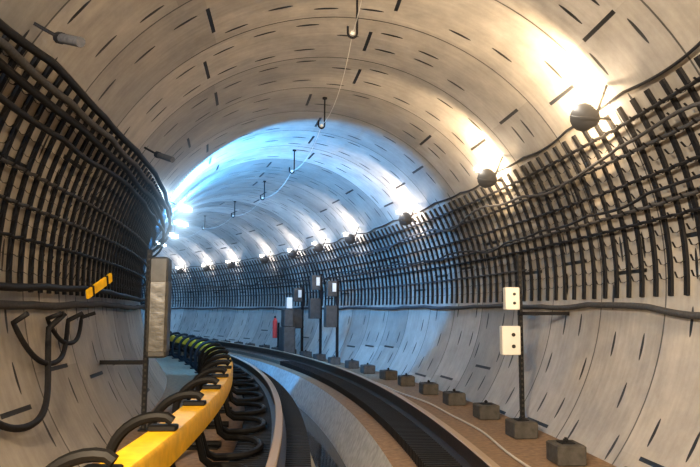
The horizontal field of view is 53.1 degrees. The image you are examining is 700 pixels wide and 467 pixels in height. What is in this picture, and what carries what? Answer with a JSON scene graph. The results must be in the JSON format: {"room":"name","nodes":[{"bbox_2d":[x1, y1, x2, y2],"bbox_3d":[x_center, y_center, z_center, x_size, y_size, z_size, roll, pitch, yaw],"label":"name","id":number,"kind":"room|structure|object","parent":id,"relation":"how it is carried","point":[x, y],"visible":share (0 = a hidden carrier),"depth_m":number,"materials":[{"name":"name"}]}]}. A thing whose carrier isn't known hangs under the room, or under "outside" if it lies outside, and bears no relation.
{"room":"subway tunnel","nodes":[
{"label":"subway tunnel","id":0,"kind":"room"},
{"bbox_2d":[0,0,699,466],"bbox_3d":[-6.444,1.484,18.469,12.195,5.178,50.473,3,-7,-23],"label":"lining","id":1,"kind":"object","parent":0,"point":[432,92],"visible":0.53,"depth_m":7.75,"materials":[{"name":"concrete"}]},
{"bbox_2d":[33,22,84,47],"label":"spot lamp","id":2,"kind":"object","parent":1,"relation":"attached to","point":[66,39],"depth_m":4.66,"materials":[{"name":"black metal"}]},
{"bbox_2d":[0,34,166,302],"bbox_3d":[-8.725,0.913,17.536,7.086,1.666,44.683,3,-7,-23],"label":"rack","id":3,"kind":"object","parent":1,"relation":"attached to","point":[125,282],"visible":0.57,"depth_m":6.73,"materials":[{"name":"black metal"}]},
{"bbox_2d":[0,18,172,431],"bbox_3d":[-8.646,1.444,17.510,7.137,2.605,44.779,3,-7,-23],"label":"cables","id":4,"kind":"object","parent":1,"relation":"attached to","point":[5,28],"visible":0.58,"depth_m":5.81,"materials":[{"name":"rubber"}]},
{"bbox_2d":[86,273,112,298],"bbox_3d":[-2.505,0.521,6.995,0.056,0.272,0.415,-2,-7,17],"label":"marker sign","id":5,"kind":"object","parent":4,"relation":"attached to","point":[106,280],"visible":1,"depth_m":6.96,"materials":[{"name":"yellow metal"}]},
{"bbox_2d":[144,147,174,162],"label":"spot lamp","id":6,"kind":"object","parent":1,"relation":"attached to","point":[157,154],"depth_m":8.23,"materials":[{"name":"black metal"}]},
{"bbox_2d":[172,219,186,226],"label":"spot lamp","id":7,"kind":"object","parent":1,"relation":"attached to","point":[175,221],"depth_m":14.51,"materials":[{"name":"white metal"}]},
{"bbox_2d":[169,201,190,211],"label":"spot lamp","id":8,"kind":"object","parent":1,"relation":"attached to","point":[182,207],"depth_m":12.32,"materials":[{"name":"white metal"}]},
{"bbox_2d":[231,201,250,217],"label":"hooks","id":9,"kind":"object","parent":1,"relation":"attached to","point":[234,201],"depth_m":20.04,"materials":[{"name":"black metal"}]},
{"bbox_2d":[260,181,274,200],"label":"hooks","id":10,"kind":"object","parent":1,"relation":"attached to","point":[263,181],"depth_m":16.86,"materials":[{"name":"black metal"}]},
{"bbox_2d":[314,238,325,251],"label":"wall lamp","id":11,"kind":"object","parent":1,"relation":"attached to","point":[318,247],"depth_m":18.92,"materials":[{"name":"black metal"}]},
{"bbox_2d":[283,0,361,184],"label":"hooks","id":12,"kind":"object","parent":1,"relation":"attached to","point":[351,36],"depth_m":7.59,"materials":[{"name":"black metal"}]},
{"bbox_2d":[344,227,358,243],"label":"wall lamp","id":13,"kind":"object","parent":1,"relation":"attached to","point":[349,239],"depth_m":16.52,"materials":[{"name":"black metal"}]},
{"bbox_2d":[398,204,416,225],"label":"wall lamp","id":14,"kind":"object","parent":1,"relation":"attached to","point":[405,218],"depth_m":12.82,"materials":[{"name":"black metal"}]},
{"bbox_2d":[142,54,699,306],"bbox_3d":[-4.480,1.137,19.363,7.911,1.666,50.246,3,-7,-23],"label":"rack","id":15,"kind":"object","parent":1,"relation":"attached to","point":[681,73],"visible":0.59,"depth_m":8.65,"materials":[{"name":"black metal"}]},
{"bbox_2d":[142,41,699,319],"bbox_3d":[-4.516,1.196,19.339,7.887,1.935,50.144,3,-7,-23],"label":"cables","id":16,"kind":"object","parent":1,"relation":"attached to","point":[623,305],"visible":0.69,"depth_m":8.23,"materials":[{"name":"rubber"}]},
{"bbox_2d":[476,156,503,187],"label":"wall lamp","id":17,"kind":"object","parent":1,"relation":"attached to","point":[486,178],"depth_m":8.84,"materials":[{"name":"black metal"}]},
{"bbox_2d":[567,85,611,131],"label":"wall lamp","id":18,"kind":"object","parent":1,"relation":"attached to","point":[585,117],"depth_m":6.01,"materials":[{"name":"black metal"}]},
{"bbox_2d":[92,352,615,466],"bbox_3d":[-6.494,3.520,18.227,11.243,0.480,49.898,3,-7,-23],"label":"floor","id":19,"kind":"structure","parent":0,"point":[357,437],"depth_m":8.33,"materials":[{"name":"concrete"}]},
{"bbox_2d":[99,249,171,431],"bbox_3d":[-2.337,1.142,7.574,0.728,1.950,0.315,1,-6,-7],"label":"post","id":20,"kind":"object","parent":19,"relation":"on","point":[158,292],"visible":0.96,"depth_m":7.52,"materials":[{"name":"black metal"}]},
{"bbox_2d":[46,331,266,466],"bbox_3d":[-7.539,2.894,17.839,7.542,0.668,46.126,3,-7,-23],"label":"rail","id":21,"kind":"object","parent":19,"relation":"on","point":[163,443],"visible":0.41,"depth_m":5.48,"materials":[{"name":"metal"}]},
{"bbox_2d":[259,344,269,348],"bbox_3d":[-2.783,3.690,22.760,0.250,0.215,0.300,5,-8,-34],"label":"concrete block","id":22,"kind":"object","parent":19,"relation":"on","point":[264,345],"visible":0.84,"depth_m":22.66,"materials":[{"name":"grey concrete"}]},
{"bbox_2d":[272,274,338,356],"bbox_3d":[-1.622,2.341,19.998,0.944,2.300,5.208,3,-7,-22],"label":"electrical equipment boxes","id":23,"kind":"object","parent":19,"relation":"on","point":[291,319],"visible":0.8,"depth_m":19.16,"materials":[{"name":"black metal"}]},
{"bbox_2d":[299,350,311,357],"bbox_3d":[-1.224,3.318,19.325,0.250,0.215,0.300,4,-7,-29],"label":"concrete block","id":24,"kind":"object","parent":19,"relation":"on","point":[305,353],"visible":0.89,"depth_m":19.22,"materials":[{"name":"grey concrete"}]},
{"bbox_2d":[313,352,325,360],"bbox_3d":[-0.796,3.193,18.176,0.250,0.215,0.300,3,-7,-23],"label":"concrete block","id":25,"kind":"object","parent":19,"relation":"on","point":[321,357],"visible":0.94,"depth_m":18.05,"materials":[{"name":"grey concrete"}]},
{"bbox_2d":[298,407,345,466],"bbox_3d":[-9.798,3.552,16.757,22.167,0.001,42.321,0,-6,4],"label":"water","id":26,"kind":"object","parent":19,"relation":"in","point":[323,452],"visible":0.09,"depth_m":8.95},
{"bbox_2d":[328,355,339,364],"bbox_3d":[-0.384,3.063,16.982,0.250,0.215,0.300,2,-6,-13],"label":"concrete block","id":27,"kind":"object","parent":19,"relation":"on","point":[334,360],"visible":0.93,"depth_m":16.84,"materials":[{"name":"grey concrete"}]},
{"bbox_2d":[169,339,499,466],"bbox_3d":[-6.583,3.152,18.228,8.962,0.250,48.526,3,-7,-23],"label":"rails","id":28,"kind":"object","parent":19,"relation":"on","point":[427,440],"visible":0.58,"depth_m":7.54,"materials":[{"name":"metal"}]},
{"bbox_2d":[345,359,358,368],"bbox_3d":[0.042,2.939,15.840,0.252,0.215,0.302,2,-7,-17],"label":"concrete block","id":29,"kind":"object","parent":19,"relation":"on","point":[350,364],"visible":1,"depth_m":15.71,"materials":[{"name":"grey concrete"}]},
{"bbox_2d":[360,363,374,373],"bbox_3d":[0.368,2.802,14.585,0.261,0.215,0.309,2,-7,-15],"label":"concrete block","id":30,"kind":"object","parent":19,"relation":"on","point":[367,368],"visible":1,"depth_m":14.45,"materials":[{"name":"grey concrete"}]},
{"bbox_2d":[379,368,396,379],"bbox_3d":[0.730,2.664,13.316,0.250,0.215,0.300,3,-7,-22],"label":"concrete block","id":31,"kind":"object","parent":19,"relation":"on","point":[388,374],"visible":1,"depth_m":13.19,"materials":[{"name":"grey concrete"}]},
{"bbox_2d":[398,373,414,385],"bbox_3d":[0.981,2.544,12.216,0.250,0.215,0.300,1,-6,-6],"label":"concrete block","id":32,"kind":"object","parent":19,"relation":"on","point":[403,380],"visible":1,"depth_m":12.07,"materials":[{"name":"grey concrete"}]},
{"bbox_2d":[419,380,438,394],"bbox_3d":[1.236,2.411,10.998,0.250,0.215,0.300,1,-6,-7],"label":"concrete block","id":33,"kind":"object","parent":19,"relation":"on","point":[425,388],"visible":1,"depth_m":10.85,"materials":[{"name":"grey concrete"}]},
{"bbox_2d":[377,382,530,466],"bbox_3d":[0.846,1.974,6.211,1.362,0.021,21.777,1,-6,-5],"label":"cord","id":34,"kind":"object","parent":19,"relation":"on","point":[444,411],"visible":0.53,"depth_m":7.77,"materials":[{"name":"grey plastic"}]},
{"bbox_2d":[443,389,465,405],"bbox_3d":[1.452,2.276,9.771,0.252,0.215,0.302,1,-6,-9],"label":"concrete block","id":35,"kind":"object","parent":19,"relation":"on","point":[450,398],"visible":1,"depth_m":9.63,"materials":[{"name":"grey concrete"}]},
{"bbox_2d":[473,400,499,419],"bbox_3d":[1.658,2.140,8.529,0.254,0.215,0.303,1,-6,-8],"label":"concrete block","id":36,"kind":"object","parent":19,"relation":"on","point":[485,410],"visible":1,"depth_m":8.39,"materials":[{"name":"grey concrete"}]},
{"bbox_2d":[505,415,537,438],"bbox_3d":[1.780,2.002,7.272,0.256,0.215,0.305,1,-6,-6],"label":"concrete block","id":37,"kind":"object","parent":19,"relation":"on","point":[516,428],"visible":1,"depth_m":7.13,"materials":[{"name":"grey concrete"}]},
{"bbox_2d":[499,255,568,417],"bbox_3d":[2.141,1.226,8.132,0.813,1.950,0.157,1,-6,-7],"label":"signal post","id":38,"kind":"object","parent":37,"relation":"on","point":[511,337],"visible":0.91,"depth_m":8.08,"materials":[{"name":"black metal"}]},
{"bbox_2d":[546,437,586,466],"bbox_3d":[1.858,1.864,6.024,0.253,0.215,0.302,1,-6,-4],"label":"concrete block","id":39,"kind":"object","parent":19,"relation":"on","point":[565,452],"visible":1,"depth_m":5.88,"materials":[{"name":"grey concrete"}]}
]}

